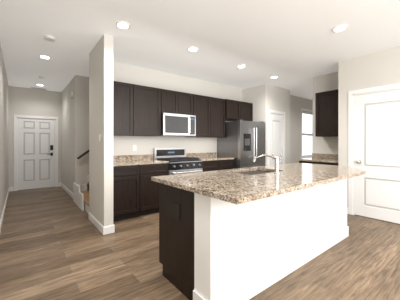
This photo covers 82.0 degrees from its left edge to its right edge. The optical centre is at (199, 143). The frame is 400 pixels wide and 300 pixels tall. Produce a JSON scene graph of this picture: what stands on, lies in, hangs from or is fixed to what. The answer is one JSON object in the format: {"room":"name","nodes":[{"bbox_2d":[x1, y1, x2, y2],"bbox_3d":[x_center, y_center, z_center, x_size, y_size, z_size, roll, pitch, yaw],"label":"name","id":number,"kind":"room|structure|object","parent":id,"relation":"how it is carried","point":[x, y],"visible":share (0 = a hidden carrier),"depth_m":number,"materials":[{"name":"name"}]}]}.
{"room":"kitchen","nodes":[
{"label":"kitchen","id":0,"kind":"room"},
{"bbox_2d":[0,44,8,218],"bbox_3d":[-1.667,-0.124,1.660,0.120,2.740,11.070,0,0,-38],"label":"wall","id":1,"kind":"structure","parent":0,"point":[4,136],"depth_m":4.08,"materials":[{"name":"paint"}]},
{"bbox_2d":[9,86,60,190],"bbox_3d":[-4.471,-0.124,6.418,1.330,2.740,0.120,0,0,-38],"label":"wall","id":2,"kind":"structure","parent":0,"point":[32,102],"depth_m":6.25,"materials":[{"name":"paint"}]},
{"bbox_2d":[18,118,54,189],"bbox_3d":[-4.484,0.284,6.329,0.824,1.900,0.105,0,0,-38],"label":"front door","id":3,"kind":"structure","parent":2,"relation":"in","point":[36,153],"depth_m":6.33,"materials":[{"name":"grey wood"}]},
{"bbox_2d":[61,75,80,192],"bbox_3d":[-3.325,-0.124,5.887,0.120,2.740,2.130,0,0,-38],"label":"wall","id":4,"kind":"structure","parent":0,"point":[70,139],"depth_m":5.39,"materials":[{"name":"paint"}]},
{"bbox_2d":[81,76,88,183],"bbox_3d":[-1.268,-0.124,6.220,3.530,2.740,0.120,0,0,-38],"label":"wall","id":5,"kind":"structure","parent":0,"point":[84,124],"depth_m":5.12,"materials":[{"name":"paint"}]},
{"bbox_2d":[77,150,88,158],"bbox_3d":[-1.475,-0.778,5.924,3.038,2.236,0.086,0,0,-38],"label":"handrail","id":6,"kind":"object","parent":5,"relation":"attached to","point":[83,154],"depth_m":5.03,"materials":[{"name":"brown wood"}]},
{"bbox_2d":[89,34,112,225],"bbox_3d":[-1.523,-0.124,3.516,0.125,2.740,0.845,0,0,-38],"label":"wall","id":7,"kind":"structure","parent":0,"point":[101,124],"depth_m":3.24,"materials":[{"name":"paint"}]},
{"bbox_2d":[113,61,241,158],"bbox_3d":[-0.368,-0.124,5.216,3.790,2.740,0.130,0,0,-38],"label":"wall","id":8,"kind":"structure","parent":0,"point":[136,75],"depth_m":4.85,"materials":[{"name":"paint"}]},
{"bbox_2d":[113,81,160,135],"bbox_3d":[-1.281,-0.599,4.200,1.094,0.910,0.340,0,0,-38],"label":"upper cabinet","id":9,"kind":"object","parent":8,"relation":"attached to","point":[136,110],"visible":0.79,"depth_m":4.10,"materials":[{"name":"brown wood"}]},
{"bbox_2d":[161,89,192,114],"bbox_3d":[-0.545,-0.822,4.776,0.764,0.465,0.340,0,0,-38],"label":"upper cabinet","id":10,"kind":"object","parent":8,"relation":"attached to","point":[175,102],"visible":0.71,"depth_m":4.62,"materials":[{"name":"brown wood"}]},
{"bbox_2d":[161,113,195,136],"bbox_3d":[-0.506,-0.369,4.727,0.760,0.430,0.466,0,0,-38],"label":"microwave","id":11,"kind":"object","parent":10,"relation":"attached to","point":[179,125],"visible":0.94,"depth_m":4.55,"materials":[{"name":"silver metal"}]},
{"bbox_2d":[0,83,399,234],"bbox_3d":[2.329,0.051,4.788,10.030,2.390,11.070,0,0,-38],"label":"trim","id":12,"kind":"structure","parent":8,"relation":"attached to","point":[102,229],"depth_m":4.05,"materials":[{"name":"white"}]},
{"bbox_2d":[187,94,224,137],"bbox_3d":[0.130,-0.599,5.304,0.937,0.910,0.340,0,0,-38],"label":"upper cabinet","id":13,"kind":"object","parent":8,"relation":"attached to","point":[208,112],"visible":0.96,"depth_m":5.15,"materials":[{"name":"brown wood"}]},
{"bbox_2d":[225,99,252,120],"bbox_3d":[0.889,-0.822,5.873,0.954,0.465,0.380,0,0,-38],"label":"upper cabinet","id":14,"kind":"object","parent":8,"relation":"attached to","point":[235,110],"visible":0.81,"depth_m":5.69,"materials":[{"name":"brown wood"}]},
{"bbox_2d":[0,187,399,299],"bbox_3d":[2.320,1.286,4.800,10.330,0.080,11.400,0,0,-38],"label":"floor","id":15,"kind":"structure","parent":0,"point":[56,243],"depth_m":2.43,"materials":[{"name":"brown wood"}]},
{"bbox_2d":[73,175,88,212],"bbox_3d":[-0.940,-0.069,5.455,3.427,2.630,1.484,0,0,-38],"label":"stairs","id":16,"kind":"structure","parent":15,"relation":"on","point":[81,196],"depth_m":4.61,"materials":[{"name":"white"}]},
{"bbox_2d":[113,154,168,221],"bbox_3d":[-1.190,0.734,4.084,1.094,1.025,0.635,0,0,-38],"label":"base cabinet","id":17,"kind":"object","parent":15,"relation":"on","point":[135,191],"visible":0.71,"depth_m":3.84,"materials":[{"name":"black wood"}]},
{"bbox_2d":[154,148,202,174],"bbox_3d":[-0.424,0.671,4.623,0.764,1.150,0.706,0,0,-38],"label":"range","id":18,"kind":"object","parent":15,"relation":"on","point":[180,162],"visible":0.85,"depth_m":4.54,"materials":[{"name":"silver metal"}]},
{"bbox_2d":[186,152,234,171],"bbox_3d":[0.221,0.734,5.188,0.937,1.025,0.635,0,0,-38],"label":"base cabinet","id":19,"kind":"object","parent":15,"relation":"on","point":[212,161],"visible":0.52,"depth_m":5.05,"materials":[{"name":"black"}]},
{"bbox_2d":[217,119,264,168],"bbox_3d":[1.045,0.353,5.677,0.915,1.785,0.827,0,0,-38],"label":"fridge","id":20,"kind":"object","parent":15,"relation":"on","point":[242,142],"visible":0.56,"depth_m":5.34,"materials":[{"name":"silver metal"}]},
{"bbox_2d":[159,179,348,299],"bbox_3d":[0.784,0.800,2.666,2.452,0.890,0.826,0,0,-38],"label":"kitchen island","id":21,"kind":"object","parent":15,"relation":"on","point":[247,233],"depth_m":1.96,"materials":[{"name":"white paint"}]},
{"bbox_2d":[179,165,365,206],"bbox_3d":[1.078,0.338,2.392,2.655,0.034,0.600,0,0,-38],"label":"island countertop","id":22,"kind":"structure","parent":21,"relation":"on","point":[244,188],"depth_m":1.89,"materials":[{"name":"beige stone"}]},
{"bbox_2d":[239,171,266,174],"bbox_3d":[0.646,0.460,2.696,0.644,0.234,0.434,0,0,-38],"label":"sink","id":23,"kind":"object","parent":22,"relation":"in","point":[240,172],"depth_m":2.78,"materials":[{"name":"grey metal"}]},
{"bbox_2d":[253,154,281,173],"bbox_3d":[0.750,0.219,2.556,0.171,0.204,0.294,0,0,-38],"label":"faucet","id":24,"kind":"object","parent":22,"relation":"on","point":[277,160],"visible":1,"depth_m":2.46,"materials":[{"name":"silver metal"}]},
{"bbox_2d":[298,153,337,164],"bbox_3d":[2.525,0.734,4.695,0.630,1.025,0.777,0,0,-38],"label":"base cabinet","id":25,"kind":"object","parent":15,"relation":"on","point":[326,159],"visible":0.21,"depth_m":4.68,"materials":[{"name":"beige stone"}]},
{"bbox_2d":[0,0,399,99],"bbox_3d":[2.320,-1.534,4.800,10.330,0.080,11.400,0,0,-38],"label":"ceiling","id":26,"kind":"structure","parent":0,"point":[295,46],"depth_m":3.24,"materials":[{"name":"paint"}]},
{"bbox_2d":[39,55,50,58],"bbox_3d":[-2.666,-1.487,3.958,0.176,0.013,0.176,0,0,-38],"label":"recessed light","id":27,"kind":"object","parent":26,"relation":"in","point":[44,56],"visible":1,"depth_m":3.95,"materials":[{"name":"white plastic"}]},
{"bbox_2d":[44,35,54,41],"bbox_3d":[-2.113,-1.476,3.235,0.130,0.034,0.130,0,0,-38],"label":"smoke detector","id":28,"kind":"object","parent":26,"relation":"attached to","point":[49,38],"visible":1,"depth_m":3.21,"materials":[{"name":"white plastic"}]},
{"bbox_2d":[115,21,129,28],"bbox_3d":[-0.972,-1.487,2.897,0.176,0.013,0.176,0,0,-38],"label":"recessed light","id":29,"kind":"object","parent":26,"relation":"in","point":[122,25],"visible":1,"depth_m":2.89,"materials":[{"name":"white plastic"}]},
{"bbox_2d":[187,47,197,51],"bbox_3d":[-0.113,-1.487,3.632,0.176,0.013,0.176,0,0,-38],"label":"recessed light","id":30,"kind":"object","parent":26,"relation":"in","point":[192,49],"visible":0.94,"depth_m":3.62,"materials":[{"name":"white plastic"}]},
{"bbox_2d":[332,25,347,31],"bbox_3d":[1.809,-1.487,2.978,0.176,0.013,0.176,0,0,-38],"label":"recessed light","id":31,"kind":"object","parent":26,"relation":"in","point":[339,28],"visible":1,"depth_m":2.96,"materials":[{"name":"white plastic"}]},
{"bbox_2d":[242,85,261,121],"bbox_3d":[1.408,-0.124,6.118,0.120,2.740,0.660,0,0,-38],"label":"wall","id":32,"kind":"structure","parent":0,"point":[253,95],"depth_m":5.98,"materials":[{"name":"paint"}]},
{"bbox_2d":[262,84,289,165],"bbox_3d":[2.038,-0.124,6.109,1.100,2.740,0.110,0,0,-38],"label":"wall","id":33,"kind":"structure","parent":0,"point":[263,98],"depth_m":6.04,"materials":[{"name":"paint"}]},
{"bbox_2d":[270,114,282,164],"bbox_3d":[2.016,0.236,6.008,0.574,1.995,0.113,0,0,-38],"label":"pantry door","id":34,"kind":"structure","parent":33,"relation":"in","point":[276,134],"depth_m":6.02,"materials":[{"name":"grey wood"}]},
{"bbox_2d":[290,95,312,162],"bbox_3d":[3.773,-0.124,7.931,3.880,2.740,0.140,0,0,-38],"label":"wall","id":35,"kind":"structure","parent":0,"point":[297,104],"depth_m":7.28,"materials":[{"name":"paint"}]},
{"bbox_2d":[302,111,312,157],"bbox_3d":[3.655,-0.304,7.839,0.974,1.534,0.060,0,0,-38],"label":"window","id":36,"kind":"structure","parent":35,"relation":"in","point":[306,134],"depth_m":7.89,"materials":[{"name":"white"}]},
{"bbox_2d":[313,72,337,153],"bbox_3d":[2.826,-0.124,4.923,0.120,2.740,0.770,0,0,-38],"label":"wall","id":37,"kind":"structure","parent":0,"point":[324,83],"depth_m":4.99,"materials":[{"name":"paint"}]},
{"bbox_2d":[315,89,337,136],"bbox_3d":[2.710,-0.599,4.694,0.340,0.910,0.547,0,0,-38],"label":"upper cabinet","id":38,"kind":"object","parent":37,"relation":"attached to","point":[326,113],"visible":0.56,"depth_m":4.64,"materials":[{"name":"brown wood"}]},
{"bbox_2d":[338,46,399,206],"bbox_3d":[4.345,-0.124,2.480,0.740,2.740,4.950,0,0,-38],"label":"wall","id":39,"kind":"structure","parent":0,"point":[377,69],"depth_m":3.95,"materials":[{"name":"paint"}]},
{"bbox_2d":[355,89,399,223],"bbox_3d":[2.914,0.202,3.687,0.116,2.065,0.769,0,0,-38],"label":"closet door","id":40,"kind":"structure","parent":39,"relation":"in","point":[377,148],"depth_m":3.74,"materials":[{"name":"grey wood"}]},
{"label":"outside","id":41,"kind":"structure","parent":0,"visible":0},
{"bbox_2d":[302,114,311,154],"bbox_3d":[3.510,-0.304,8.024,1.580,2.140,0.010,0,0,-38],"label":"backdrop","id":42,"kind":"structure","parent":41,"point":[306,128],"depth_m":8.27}
]}

